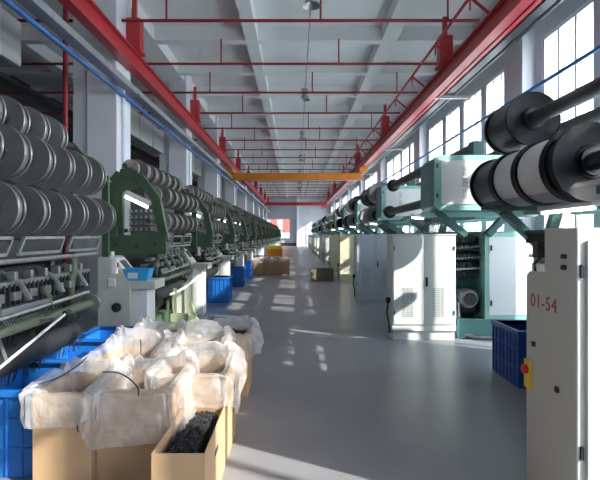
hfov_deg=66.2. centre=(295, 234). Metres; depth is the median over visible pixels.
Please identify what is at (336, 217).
machine
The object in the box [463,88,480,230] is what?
window
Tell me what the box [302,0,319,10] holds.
pendant lamp
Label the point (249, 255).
control console
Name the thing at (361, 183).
column
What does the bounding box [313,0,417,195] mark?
ceiling beam
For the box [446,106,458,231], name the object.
window
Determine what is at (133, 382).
strand
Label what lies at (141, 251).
machine
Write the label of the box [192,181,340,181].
pipe
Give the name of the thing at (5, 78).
pipe
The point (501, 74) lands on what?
window
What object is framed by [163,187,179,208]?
spool
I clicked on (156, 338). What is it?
pile
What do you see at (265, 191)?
ceiling beam
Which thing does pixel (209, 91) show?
pipe
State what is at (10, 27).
air duct
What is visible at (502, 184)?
beam
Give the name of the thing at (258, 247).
control console
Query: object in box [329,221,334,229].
beam
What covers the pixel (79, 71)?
column
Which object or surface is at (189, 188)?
spool
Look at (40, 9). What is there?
cable tray
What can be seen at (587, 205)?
tube light
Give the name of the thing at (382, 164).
column
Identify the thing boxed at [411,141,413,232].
window
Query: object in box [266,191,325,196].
pipe
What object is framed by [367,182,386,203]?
beam
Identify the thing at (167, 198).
spool
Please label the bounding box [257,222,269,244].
machine
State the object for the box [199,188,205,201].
spool
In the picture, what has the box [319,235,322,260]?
tall cabinet
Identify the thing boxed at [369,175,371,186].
window
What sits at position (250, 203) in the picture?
column
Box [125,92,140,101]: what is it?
clamp
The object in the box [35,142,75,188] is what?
spool
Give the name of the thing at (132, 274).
basket
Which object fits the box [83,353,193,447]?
liner
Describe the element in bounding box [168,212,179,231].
spool
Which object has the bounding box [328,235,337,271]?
tall cabinet
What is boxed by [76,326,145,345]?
plastic crate
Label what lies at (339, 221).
beam
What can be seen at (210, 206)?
spool
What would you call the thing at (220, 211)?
spool
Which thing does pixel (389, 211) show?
shaft
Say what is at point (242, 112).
pipe
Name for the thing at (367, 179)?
window
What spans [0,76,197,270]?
wall
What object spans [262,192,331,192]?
pipe
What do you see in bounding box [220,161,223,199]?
column
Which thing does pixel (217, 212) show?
spool
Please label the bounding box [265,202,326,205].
girder
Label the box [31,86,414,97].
ceiling beam
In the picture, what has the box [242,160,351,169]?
pipe
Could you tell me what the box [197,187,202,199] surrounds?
spool
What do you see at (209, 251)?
machine
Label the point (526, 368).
switch
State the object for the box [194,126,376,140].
pipe
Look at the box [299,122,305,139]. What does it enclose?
pendant lamp
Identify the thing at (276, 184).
pipe
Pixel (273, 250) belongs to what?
plastic crate
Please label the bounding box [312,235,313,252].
tall cabinet
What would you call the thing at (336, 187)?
ceiling beam
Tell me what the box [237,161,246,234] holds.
column
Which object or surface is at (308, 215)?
wall
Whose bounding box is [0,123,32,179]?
spool
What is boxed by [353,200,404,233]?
machine
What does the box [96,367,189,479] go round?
cardboard box
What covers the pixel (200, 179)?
column
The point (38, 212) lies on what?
spool
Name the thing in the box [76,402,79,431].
strand
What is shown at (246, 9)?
ceiling beam
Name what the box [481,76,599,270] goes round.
machine
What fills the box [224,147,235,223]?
column
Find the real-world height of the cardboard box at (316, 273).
0.420 m
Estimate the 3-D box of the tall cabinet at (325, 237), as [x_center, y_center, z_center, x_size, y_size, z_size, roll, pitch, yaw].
[1.918,0.792,24.280,1.044,1.615,0.440,0,0,0]
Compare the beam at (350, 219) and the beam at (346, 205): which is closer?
the beam at (350, 219)
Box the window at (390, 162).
[387,158,392,182]
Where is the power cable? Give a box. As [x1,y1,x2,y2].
[386,297,390,332]
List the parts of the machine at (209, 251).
frame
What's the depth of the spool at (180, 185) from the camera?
8.63 m
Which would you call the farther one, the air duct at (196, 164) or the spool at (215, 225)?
the air duct at (196, 164)
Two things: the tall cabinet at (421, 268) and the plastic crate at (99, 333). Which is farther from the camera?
the tall cabinet at (421, 268)
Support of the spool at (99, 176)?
on the machine at (32, 285)
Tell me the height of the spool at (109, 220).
0.424 m
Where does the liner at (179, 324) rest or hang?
in the cardboard box at (143, 335)
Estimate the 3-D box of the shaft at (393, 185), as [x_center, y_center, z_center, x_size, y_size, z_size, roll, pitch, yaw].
[2.200,-1.120,8.980,0.280,0.280,2.960,0,0,0]
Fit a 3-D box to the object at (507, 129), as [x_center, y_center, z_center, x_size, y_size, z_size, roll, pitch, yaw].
[2.900,-1.420,5.940,0.660,0.660,0.740,0,0,0]
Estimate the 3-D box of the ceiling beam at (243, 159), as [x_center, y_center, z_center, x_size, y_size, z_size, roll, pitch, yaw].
[-2.750,-5.705,33.940,15.500,0.410,0.280,0,0,0]
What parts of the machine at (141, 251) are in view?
frame, swing arm, swing arm, take rod, swing arm, guard frame, guard rail, guard frame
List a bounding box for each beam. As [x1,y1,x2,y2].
[0,61,437,75]
[21,26,472,43]
[21,41,72,84]
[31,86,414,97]
[68,105,406,114]
[130,0,267,195]
[134,141,375,146]
[143,148,369,154]
[146,119,393,127]
[153,155,354,160]
[192,131,379,138]
[235,0,287,195]
[247,161,354,165]
[249,166,354,170]
[252,171,350,172]
[260,182,340,183]
[261,184,338,186]
[262,187,336,188]
[265,189,332,189]
[265,191,330,191]
[267,193,331,193]
[269,195,326,195]
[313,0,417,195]
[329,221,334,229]
[336,218,342,229]
[338,204,345,215]
[343,215,350,228]
[345,200,354,212]
[346,213,357,227]
[348,196,359,211]
[358,208,370,226]
[360,188,375,206]
[364,205,380,225]
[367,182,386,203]
[470,154,504,211]
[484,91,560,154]
[490,146,539,205]
[513,137,568,205]
[541,122,599,202]
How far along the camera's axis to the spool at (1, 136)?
3.21 m
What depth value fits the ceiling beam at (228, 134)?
26.00 m
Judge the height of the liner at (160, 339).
0.535 m
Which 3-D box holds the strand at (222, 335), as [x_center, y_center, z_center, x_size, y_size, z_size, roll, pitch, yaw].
[-0.811,0.890,3.852,0.486,0.048,0.027,0,0,-40]
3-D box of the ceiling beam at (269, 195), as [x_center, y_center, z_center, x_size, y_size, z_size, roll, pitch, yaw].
[-2.750,-5.705,65.140,15.500,0.410,0.280,0,0,0]
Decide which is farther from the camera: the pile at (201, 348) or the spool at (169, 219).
the spool at (169, 219)
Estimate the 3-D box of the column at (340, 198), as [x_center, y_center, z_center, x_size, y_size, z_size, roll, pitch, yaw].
[4.865,-2.150,50.025,0.290,7.500,0.850,0,0,0]
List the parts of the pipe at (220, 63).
hanger rod, hanger rod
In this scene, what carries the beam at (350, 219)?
on the shaft
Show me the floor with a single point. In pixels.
(332, 395)
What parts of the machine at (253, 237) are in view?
frame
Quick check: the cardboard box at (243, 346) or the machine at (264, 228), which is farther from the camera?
the machine at (264, 228)
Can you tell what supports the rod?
attached to the machine at (32, 285)
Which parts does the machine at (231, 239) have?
frame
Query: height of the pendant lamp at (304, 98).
0.821 m
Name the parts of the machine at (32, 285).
guard frame, swing arm, guard frame, swing arm, take rod, guard rail, swing arm, guard frame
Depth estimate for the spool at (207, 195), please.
11.34 m
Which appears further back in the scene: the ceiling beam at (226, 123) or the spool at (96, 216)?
the ceiling beam at (226, 123)
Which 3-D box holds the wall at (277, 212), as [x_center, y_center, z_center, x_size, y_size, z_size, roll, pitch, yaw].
[-2.600,-2.050,67.150,15.800,7.700,0.300,0,0,0]
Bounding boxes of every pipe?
[0,71,197,182]
[0,72,417,93]
[1,0,269,213]
[17,0,479,21]
[21,39,436,64]
[40,95,399,113]
[63,6,67,306]
[68,114,380,128]
[122,89,124,234]
[130,137,368,149]
[130,146,361,157]
[189,146,190,234]
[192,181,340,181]
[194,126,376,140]
[218,170,219,234]
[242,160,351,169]
[257,182,331,187]
[262,184,332,190]
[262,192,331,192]
[262,194,330,194]
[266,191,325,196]
[300,11,310,168]
[328,0,563,206]
[359,45,599,195]
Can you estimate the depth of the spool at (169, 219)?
6.78 m
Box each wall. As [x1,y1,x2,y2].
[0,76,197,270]
[267,197,296,242]
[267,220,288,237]
[299,197,329,245]
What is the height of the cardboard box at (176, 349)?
0.600 m
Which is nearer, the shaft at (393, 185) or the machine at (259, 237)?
the shaft at (393, 185)
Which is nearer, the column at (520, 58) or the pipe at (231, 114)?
the column at (520, 58)
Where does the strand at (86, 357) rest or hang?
on the liner at (36, 400)
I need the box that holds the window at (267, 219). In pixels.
[267,219,289,238]
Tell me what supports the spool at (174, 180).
on the machine at (141, 251)
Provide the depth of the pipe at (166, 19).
10.27 m
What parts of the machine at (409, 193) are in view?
long rail, panel, frame, cross rail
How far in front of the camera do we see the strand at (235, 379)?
3.47 m
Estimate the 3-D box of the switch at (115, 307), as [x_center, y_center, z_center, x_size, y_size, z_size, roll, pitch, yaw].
[-2.230,0.900,5.699,0.120,0.120,0.039,0,0,0]
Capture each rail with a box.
[58,0,270,208]
[320,0,541,208]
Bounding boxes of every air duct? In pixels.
[0,0,20,65]
[130,69,163,153]
[192,155,200,176]
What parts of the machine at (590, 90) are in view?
beam arm, long rail, long rail, beam arm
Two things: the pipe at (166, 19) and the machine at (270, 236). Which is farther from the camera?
the machine at (270, 236)
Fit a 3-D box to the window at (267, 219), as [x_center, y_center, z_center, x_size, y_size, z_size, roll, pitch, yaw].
[-2.575,-0.900,67.150,3.450,2.900,0.100,0,0,0]
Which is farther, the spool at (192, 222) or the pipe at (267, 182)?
the pipe at (267, 182)
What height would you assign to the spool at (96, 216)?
0.424 m
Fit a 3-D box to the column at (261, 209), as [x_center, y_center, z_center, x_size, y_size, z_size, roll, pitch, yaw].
[-4.225,-2.150,55.225,0.650,7.500,0.850,0,0,0]
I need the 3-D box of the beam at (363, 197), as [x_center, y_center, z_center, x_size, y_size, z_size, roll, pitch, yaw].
[2.200,-1.120,13.490,0.540,0.540,0.680,0,0,0]
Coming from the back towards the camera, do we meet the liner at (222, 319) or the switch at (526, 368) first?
the liner at (222, 319)
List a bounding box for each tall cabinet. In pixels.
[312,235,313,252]
[313,235,315,254]
[316,235,318,256]
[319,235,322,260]
[323,235,328,265]
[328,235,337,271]
[337,235,353,281]
[353,234,386,300]
[386,234,456,339]
[520,228,599,479]
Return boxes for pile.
[145,337,173,340]
[166,410,217,452]
[188,347,217,350]
[210,328,245,334]
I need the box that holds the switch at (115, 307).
[111,303,120,311]
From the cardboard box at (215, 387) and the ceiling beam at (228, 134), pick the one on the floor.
the cardboard box at (215, 387)
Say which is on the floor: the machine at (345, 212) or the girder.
the machine at (345, 212)
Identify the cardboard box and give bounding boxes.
[33,372,117,479]
[90,346,167,371]
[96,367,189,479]
[125,330,185,349]
[151,405,224,479]
[157,356,235,463]
[168,339,226,363]
[200,326,251,396]
[253,260,261,274]
[262,259,271,274]
[271,260,280,274]
[281,259,289,274]
[311,268,322,280]
[322,268,333,280]
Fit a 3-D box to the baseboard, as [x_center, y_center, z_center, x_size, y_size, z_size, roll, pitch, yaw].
[-5.200,1.375,66.940,10.600,0.450,0.120,0,0,0]
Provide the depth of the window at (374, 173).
29.46 m
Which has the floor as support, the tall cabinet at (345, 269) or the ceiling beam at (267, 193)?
the tall cabinet at (345, 269)
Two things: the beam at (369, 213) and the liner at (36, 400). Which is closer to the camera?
the liner at (36, 400)
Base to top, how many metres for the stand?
1.011 m
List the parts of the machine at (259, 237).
frame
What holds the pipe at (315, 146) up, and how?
hanging from the ceiling beam at (234, 143)
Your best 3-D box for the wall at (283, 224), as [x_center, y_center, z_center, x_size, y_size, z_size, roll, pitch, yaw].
[-3.000,-5.250,77.450,26.000,14.300,3.100,0,0,0]
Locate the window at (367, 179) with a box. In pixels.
[365,177,368,189]
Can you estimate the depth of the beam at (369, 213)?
12.05 m
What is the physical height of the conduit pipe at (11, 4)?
0.086 m
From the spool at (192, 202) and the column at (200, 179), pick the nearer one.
the spool at (192, 202)
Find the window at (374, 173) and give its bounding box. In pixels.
[373,171,376,230]
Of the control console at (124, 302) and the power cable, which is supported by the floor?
the control console at (124, 302)
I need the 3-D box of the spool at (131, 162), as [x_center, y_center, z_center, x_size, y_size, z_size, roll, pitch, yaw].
[-2.339,-0.950,6.524,0.224,0.240,0.191,0,0,37]
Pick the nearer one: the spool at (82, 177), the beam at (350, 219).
the spool at (82, 177)
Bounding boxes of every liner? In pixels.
[22,359,131,422]
[80,329,170,371]
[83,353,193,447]
[115,317,187,345]
[144,343,245,395]
[158,319,236,355]
[192,316,261,350]
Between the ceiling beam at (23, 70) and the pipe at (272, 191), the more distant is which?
the pipe at (272, 191)
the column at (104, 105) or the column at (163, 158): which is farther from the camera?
the column at (163, 158)
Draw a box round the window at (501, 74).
[486,70,503,230]
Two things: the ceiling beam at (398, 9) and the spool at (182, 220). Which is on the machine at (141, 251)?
the spool at (182, 220)
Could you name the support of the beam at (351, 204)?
attached to the shaft
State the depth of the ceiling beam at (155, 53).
14.65 m
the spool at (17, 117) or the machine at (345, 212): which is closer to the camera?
the spool at (17, 117)
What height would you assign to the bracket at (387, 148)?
0.080 m
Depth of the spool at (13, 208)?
3.39 m
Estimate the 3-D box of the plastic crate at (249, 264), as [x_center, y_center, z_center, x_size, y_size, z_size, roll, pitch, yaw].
[-1.950,1.300,17.300,0.620,0.600,0.590,0,0,0]
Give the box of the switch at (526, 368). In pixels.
[520,358,531,388]
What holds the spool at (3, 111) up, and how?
attached to the machine at (32, 285)
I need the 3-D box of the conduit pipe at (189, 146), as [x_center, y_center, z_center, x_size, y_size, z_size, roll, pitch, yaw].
[-3.860,-0.900,16.700,0.070,5.000,0.067,0,0,0]
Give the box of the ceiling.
[2,0,494,147]
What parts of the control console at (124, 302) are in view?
screen panel, leg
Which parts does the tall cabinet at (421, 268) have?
door, door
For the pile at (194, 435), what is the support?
in the cardboard box at (210, 464)
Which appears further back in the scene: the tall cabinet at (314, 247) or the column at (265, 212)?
the column at (265, 212)
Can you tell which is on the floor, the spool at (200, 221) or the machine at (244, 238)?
the machine at (244, 238)
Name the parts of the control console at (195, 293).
screen panel, leg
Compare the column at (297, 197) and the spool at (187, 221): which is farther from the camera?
the column at (297, 197)
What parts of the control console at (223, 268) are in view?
leg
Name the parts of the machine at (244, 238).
frame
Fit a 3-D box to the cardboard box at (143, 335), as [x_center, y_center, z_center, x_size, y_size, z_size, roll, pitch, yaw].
[-1.389,1.300,4.600,0.463,0.600,0.500,0,0,0]
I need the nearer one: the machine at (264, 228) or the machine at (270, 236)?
the machine at (264, 228)
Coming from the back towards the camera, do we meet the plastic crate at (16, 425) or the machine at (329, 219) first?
the machine at (329, 219)
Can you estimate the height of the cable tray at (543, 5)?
0.110 m
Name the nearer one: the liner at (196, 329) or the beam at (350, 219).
the liner at (196, 329)
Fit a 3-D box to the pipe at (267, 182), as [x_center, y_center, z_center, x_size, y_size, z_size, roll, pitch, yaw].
[-3.150,-5.132,46.700,14.500,0.725,0.070,0,0,0]
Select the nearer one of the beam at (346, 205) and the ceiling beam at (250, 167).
the beam at (346, 205)
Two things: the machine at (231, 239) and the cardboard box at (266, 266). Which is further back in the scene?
the cardboard box at (266, 266)
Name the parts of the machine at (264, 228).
frame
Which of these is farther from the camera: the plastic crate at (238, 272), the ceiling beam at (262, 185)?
the ceiling beam at (262, 185)
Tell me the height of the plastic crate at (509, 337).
0.600 m
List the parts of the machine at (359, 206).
frame, panel, cross rail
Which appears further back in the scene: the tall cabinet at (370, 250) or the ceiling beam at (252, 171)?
the ceiling beam at (252, 171)
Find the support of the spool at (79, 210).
on the machine at (32, 285)
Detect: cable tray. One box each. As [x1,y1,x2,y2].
[16,0,270,212]
[325,0,556,207]
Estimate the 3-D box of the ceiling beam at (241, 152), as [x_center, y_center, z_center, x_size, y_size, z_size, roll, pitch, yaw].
[-2.750,-5.705,31.340,15.500,0.410,0.280,0,0,0]
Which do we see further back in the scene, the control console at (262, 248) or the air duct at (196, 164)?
the control console at (262, 248)
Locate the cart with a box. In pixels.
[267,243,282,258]
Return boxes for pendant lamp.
[299,76,309,101]
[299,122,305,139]
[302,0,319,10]
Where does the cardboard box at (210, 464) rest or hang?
on the floor
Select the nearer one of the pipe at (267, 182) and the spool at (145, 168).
the spool at (145, 168)
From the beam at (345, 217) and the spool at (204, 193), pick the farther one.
the beam at (345, 217)
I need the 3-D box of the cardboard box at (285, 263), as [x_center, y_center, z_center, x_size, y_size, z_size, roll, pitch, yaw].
[-0.428,1.300,18.595,0.363,0.600,0.550,0,0,0]
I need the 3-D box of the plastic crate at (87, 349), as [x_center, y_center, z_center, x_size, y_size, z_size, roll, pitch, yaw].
[-1.955,1.310,4.090,0.540,0.580,0.700,0,0,0]
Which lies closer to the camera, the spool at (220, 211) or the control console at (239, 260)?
the spool at (220, 211)
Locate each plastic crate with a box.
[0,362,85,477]
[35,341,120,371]
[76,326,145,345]
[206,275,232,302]
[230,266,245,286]
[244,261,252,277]
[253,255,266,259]
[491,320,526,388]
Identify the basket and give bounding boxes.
[122,268,154,280]
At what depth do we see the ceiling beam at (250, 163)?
36.40 m
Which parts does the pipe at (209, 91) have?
hanger rod, hanger rod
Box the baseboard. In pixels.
[281,243,296,245]
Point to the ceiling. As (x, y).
(154, 9)
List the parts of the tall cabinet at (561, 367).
door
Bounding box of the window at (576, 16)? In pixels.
[543,0,593,229]
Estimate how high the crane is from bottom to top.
0.620 m
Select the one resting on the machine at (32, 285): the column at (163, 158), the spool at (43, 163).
the spool at (43, 163)
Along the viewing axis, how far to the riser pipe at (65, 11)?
9.26 m
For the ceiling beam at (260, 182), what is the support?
attached to the ceiling
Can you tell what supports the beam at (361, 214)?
on the shaft
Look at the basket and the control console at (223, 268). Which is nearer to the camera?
the basket
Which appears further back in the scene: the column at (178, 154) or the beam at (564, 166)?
the column at (178, 154)
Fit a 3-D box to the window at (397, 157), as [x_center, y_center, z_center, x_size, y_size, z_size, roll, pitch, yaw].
[5.060,-1.750,22.755,0.080,4.500,1.360,0,0,0]
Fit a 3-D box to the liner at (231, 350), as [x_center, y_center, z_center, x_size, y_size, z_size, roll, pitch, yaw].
[-0.733,1.080,3.489,0.700,0.485,0.755,0,0,0]
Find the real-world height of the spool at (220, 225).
0.330 m
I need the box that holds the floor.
[0,246,526,479]
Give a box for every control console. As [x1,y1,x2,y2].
[98,251,164,329]
[172,247,211,314]
[213,253,233,274]
[225,245,246,265]
[238,243,255,260]
[247,242,261,254]
[259,245,265,254]
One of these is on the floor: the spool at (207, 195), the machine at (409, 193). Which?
the machine at (409, 193)
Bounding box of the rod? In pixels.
[0,309,71,368]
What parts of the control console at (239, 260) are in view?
leg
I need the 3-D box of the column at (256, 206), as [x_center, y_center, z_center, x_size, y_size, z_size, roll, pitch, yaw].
[-4.225,-2.150,48.825,0.650,7.500,0.850,0,0,0]
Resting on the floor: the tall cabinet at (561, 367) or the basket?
the tall cabinet at (561, 367)
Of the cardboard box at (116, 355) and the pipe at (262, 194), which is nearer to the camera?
the cardboard box at (116, 355)
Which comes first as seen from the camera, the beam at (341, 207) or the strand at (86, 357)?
the strand at (86, 357)
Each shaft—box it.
[383,200,420,217]
[387,167,420,191]
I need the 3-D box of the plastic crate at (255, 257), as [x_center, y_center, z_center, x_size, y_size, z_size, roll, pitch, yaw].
[-1.750,1.300,22.400,0.620,0.600,0.590,0,0,0]
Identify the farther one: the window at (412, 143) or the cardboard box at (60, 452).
the window at (412, 143)
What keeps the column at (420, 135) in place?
on the floor
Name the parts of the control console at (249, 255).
leg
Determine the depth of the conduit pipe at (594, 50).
8.70 m
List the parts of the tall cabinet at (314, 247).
door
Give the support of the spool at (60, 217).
on the machine at (32, 285)
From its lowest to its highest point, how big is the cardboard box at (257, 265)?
0.600 m
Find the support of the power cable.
attached to the tall cabinet at (421, 268)
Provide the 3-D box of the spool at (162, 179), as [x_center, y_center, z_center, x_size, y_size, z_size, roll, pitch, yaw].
[-2.340,-0.950,7.635,0.330,0.330,0.350,0,0,0]
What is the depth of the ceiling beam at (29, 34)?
13.00 m
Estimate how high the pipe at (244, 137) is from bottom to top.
0.725 m
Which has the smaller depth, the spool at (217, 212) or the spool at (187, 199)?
the spool at (187, 199)
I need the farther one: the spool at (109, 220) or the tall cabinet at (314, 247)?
the tall cabinet at (314, 247)
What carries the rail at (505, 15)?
attached to the girder
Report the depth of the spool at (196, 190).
10.23 m
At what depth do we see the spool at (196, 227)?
8.63 m
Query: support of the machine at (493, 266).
on the floor
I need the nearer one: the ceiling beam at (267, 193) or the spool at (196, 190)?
the spool at (196, 190)
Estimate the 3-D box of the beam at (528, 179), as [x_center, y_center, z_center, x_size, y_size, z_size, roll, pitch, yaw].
[2.750,-0.680,4.770,0.720,0.720,0.640,0,0,0]
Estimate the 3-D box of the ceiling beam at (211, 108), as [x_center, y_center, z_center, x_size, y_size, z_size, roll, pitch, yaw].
[-2.750,-5.705,20.940,15.500,0.410,0.280,0,0,0]
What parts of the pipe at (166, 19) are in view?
hanger rod, hanger rod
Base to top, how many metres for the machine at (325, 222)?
3.104 m
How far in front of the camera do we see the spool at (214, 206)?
10.60 m
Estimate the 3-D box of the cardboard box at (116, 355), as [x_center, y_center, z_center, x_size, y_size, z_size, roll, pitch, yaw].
[-1.383,1.300,3.880,0.473,0.600,0.520,0,0,0]
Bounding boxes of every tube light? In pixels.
[124,190,151,208]
[410,214,424,219]
[537,201,599,213]
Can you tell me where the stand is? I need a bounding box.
[169,271,202,338]
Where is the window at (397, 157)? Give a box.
[395,153,399,179]
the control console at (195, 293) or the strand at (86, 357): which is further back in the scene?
the control console at (195, 293)
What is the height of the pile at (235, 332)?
0.591 m
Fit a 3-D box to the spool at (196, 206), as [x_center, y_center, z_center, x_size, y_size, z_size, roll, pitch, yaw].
[-2.020,-0.580,8.745,0.330,0.330,0.350,0,0,0]
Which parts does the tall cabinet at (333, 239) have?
door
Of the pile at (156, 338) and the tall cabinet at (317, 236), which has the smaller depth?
the pile at (156, 338)
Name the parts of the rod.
arm, arm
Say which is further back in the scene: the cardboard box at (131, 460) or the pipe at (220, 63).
the pipe at (220, 63)
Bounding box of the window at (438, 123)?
[429,119,441,231]
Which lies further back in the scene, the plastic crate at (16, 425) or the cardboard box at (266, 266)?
the cardboard box at (266, 266)
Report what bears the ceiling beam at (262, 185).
attached to the ceiling
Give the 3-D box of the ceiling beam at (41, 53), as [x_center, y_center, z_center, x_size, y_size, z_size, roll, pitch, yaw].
[-8.000,-5.703,29.000,0.400,0.414,76.000,0,0,0]
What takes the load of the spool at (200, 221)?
on the machine at (209, 251)
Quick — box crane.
[225,167,366,180]
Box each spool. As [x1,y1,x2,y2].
[0,95,30,132]
[0,96,6,123]
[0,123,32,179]
[0,131,3,158]
[0,181,26,234]
[8,184,50,235]
[10,133,55,184]
[24,106,50,141]
[33,189,70,235]
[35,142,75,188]
[44,115,67,147]
[54,192,88,235]
[56,149,91,192]
[73,155,106,195]
[73,195,103,235]
[89,198,115,235]
[122,159,139,170]
[135,159,152,180]
[144,185,161,200]
[147,163,159,184]
[148,212,173,232]
[154,167,165,184]
[154,184,173,206]
[162,170,171,187]
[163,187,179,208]
[168,173,177,189]
[168,189,184,209]
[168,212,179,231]
[170,213,184,232]
[174,176,182,191]
[175,214,189,232]
[176,192,189,210]
[181,194,194,211]
[182,215,194,232]
[183,186,193,192]
[186,195,198,212]
[188,185,199,196]
[188,216,198,232]
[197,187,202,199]
[198,219,213,232]
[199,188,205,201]
[202,202,213,215]
[203,190,208,201]
[210,203,216,216]
[210,204,218,217]
[211,220,216,231]
[213,220,218,232]
[213,220,221,233]
[214,205,221,217]
[215,206,223,218]
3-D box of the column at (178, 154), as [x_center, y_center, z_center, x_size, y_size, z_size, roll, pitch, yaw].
[-4.225,-2.150,16.825,0.650,7.500,0.850,0,0,0]
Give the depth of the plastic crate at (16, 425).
3.03 m
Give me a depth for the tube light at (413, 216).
7.59 m
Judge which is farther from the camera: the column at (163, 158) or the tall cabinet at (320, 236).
the tall cabinet at (320, 236)
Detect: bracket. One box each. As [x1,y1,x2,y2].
[383,148,403,149]
[435,95,468,98]
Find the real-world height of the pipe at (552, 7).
0.114 m
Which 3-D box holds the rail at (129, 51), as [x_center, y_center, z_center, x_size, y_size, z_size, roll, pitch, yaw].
[-4.084,-4.640,28.750,1.067,1.700,75.300,0,0,0]
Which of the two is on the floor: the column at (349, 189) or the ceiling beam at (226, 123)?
the column at (349, 189)
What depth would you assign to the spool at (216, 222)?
10.97 m
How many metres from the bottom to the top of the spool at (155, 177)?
0.330 m
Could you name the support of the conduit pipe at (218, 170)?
attached to the column at (210, 175)
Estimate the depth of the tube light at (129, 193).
6.25 m
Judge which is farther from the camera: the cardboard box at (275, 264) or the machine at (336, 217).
the machine at (336, 217)
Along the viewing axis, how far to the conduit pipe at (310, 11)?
13.69 m
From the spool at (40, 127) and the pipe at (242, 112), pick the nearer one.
the spool at (40, 127)
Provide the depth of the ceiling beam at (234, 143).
28.60 m
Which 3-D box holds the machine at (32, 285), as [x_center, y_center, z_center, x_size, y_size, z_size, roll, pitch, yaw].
[-2.248,0.150,3.885,1.005,2.900,3.190,0,0,0]
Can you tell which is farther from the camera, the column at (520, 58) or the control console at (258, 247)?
the control console at (258, 247)
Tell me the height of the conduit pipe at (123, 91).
5.000 m
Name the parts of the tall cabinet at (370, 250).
door, door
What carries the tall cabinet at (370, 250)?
on the floor
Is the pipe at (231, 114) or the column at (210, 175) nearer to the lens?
the pipe at (231, 114)
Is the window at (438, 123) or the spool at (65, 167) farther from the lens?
the window at (438, 123)
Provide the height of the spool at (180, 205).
0.330 m
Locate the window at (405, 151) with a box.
[402,145,408,232]
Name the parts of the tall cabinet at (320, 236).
door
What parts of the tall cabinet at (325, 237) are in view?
door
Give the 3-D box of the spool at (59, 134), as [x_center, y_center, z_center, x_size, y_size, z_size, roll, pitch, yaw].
[-2.640,-1.040,4.870,0.424,0.424,0.240,0,0,0]
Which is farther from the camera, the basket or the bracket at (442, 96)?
the bracket at (442, 96)
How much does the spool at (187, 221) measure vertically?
0.330 m
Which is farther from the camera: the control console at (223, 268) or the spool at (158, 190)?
the control console at (223, 268)
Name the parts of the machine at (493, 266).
beam arm, long rail, panel, plate, motor, motor mount, frame, guide rod, cross rail, long rail, frame, panel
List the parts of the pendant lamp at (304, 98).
lamp shade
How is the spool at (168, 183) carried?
on the machine at (141, 251)
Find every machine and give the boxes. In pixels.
[0,142,118,387]
[110,163,200,329]
[173,189,228,281]
[205,201,243,267]
[224,208,252,260]
[239,213,259,256]
[246,218,264,252]
[252,220,266,249]
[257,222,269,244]
[262,223,273,242]
[323,219,345,234]
[327,217,347,234]
[333,213,359,234]
[341,208,379,234]
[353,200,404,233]
[375,179,436,233]
[401,141,535,339]
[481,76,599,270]
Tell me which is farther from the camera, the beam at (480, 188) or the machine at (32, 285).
the beam at (480, 188)
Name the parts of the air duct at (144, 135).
casing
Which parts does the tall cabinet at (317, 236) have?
door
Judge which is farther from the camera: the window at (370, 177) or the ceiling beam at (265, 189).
the ceiling beam at (265, 189)
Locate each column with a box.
[73,16,86,303]
[87,0,129,295]
[159,77,167,211]
[168,76,191,249]
[198,123,203,234]
[204,116,219,234]
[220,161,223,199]
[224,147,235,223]
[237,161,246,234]
[247,182,253,234]
[254,182,259,234]
[260,189,263,218]
[264,193,266,220]
[297,197,298,245]
[339,184,341,233]
[347,171,350,233]
[359,155,363,233]
[378,129,385,232]
[414,81,426,232]
[504,25,535,230]
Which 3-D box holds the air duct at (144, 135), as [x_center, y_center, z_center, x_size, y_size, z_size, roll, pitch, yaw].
[-4.900,-4.165,13.700,0.540,2.670,5.000,0,0,0]
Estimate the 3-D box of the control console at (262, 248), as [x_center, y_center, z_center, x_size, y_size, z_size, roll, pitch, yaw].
[-2.110,0.900,26.610,0.720,1.400,0.460,0,0,0]
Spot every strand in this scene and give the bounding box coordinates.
[39,357,86,384]
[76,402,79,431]
[102,371,138,395]
[171,335,224,345]
[232,379,235,411]
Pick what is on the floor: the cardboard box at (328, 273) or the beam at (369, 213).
the cardboard box at (328, 273)
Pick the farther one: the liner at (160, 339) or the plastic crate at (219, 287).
the plastic crate at (219, 287)
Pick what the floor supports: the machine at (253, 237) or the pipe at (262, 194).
the machine at (253, 237)

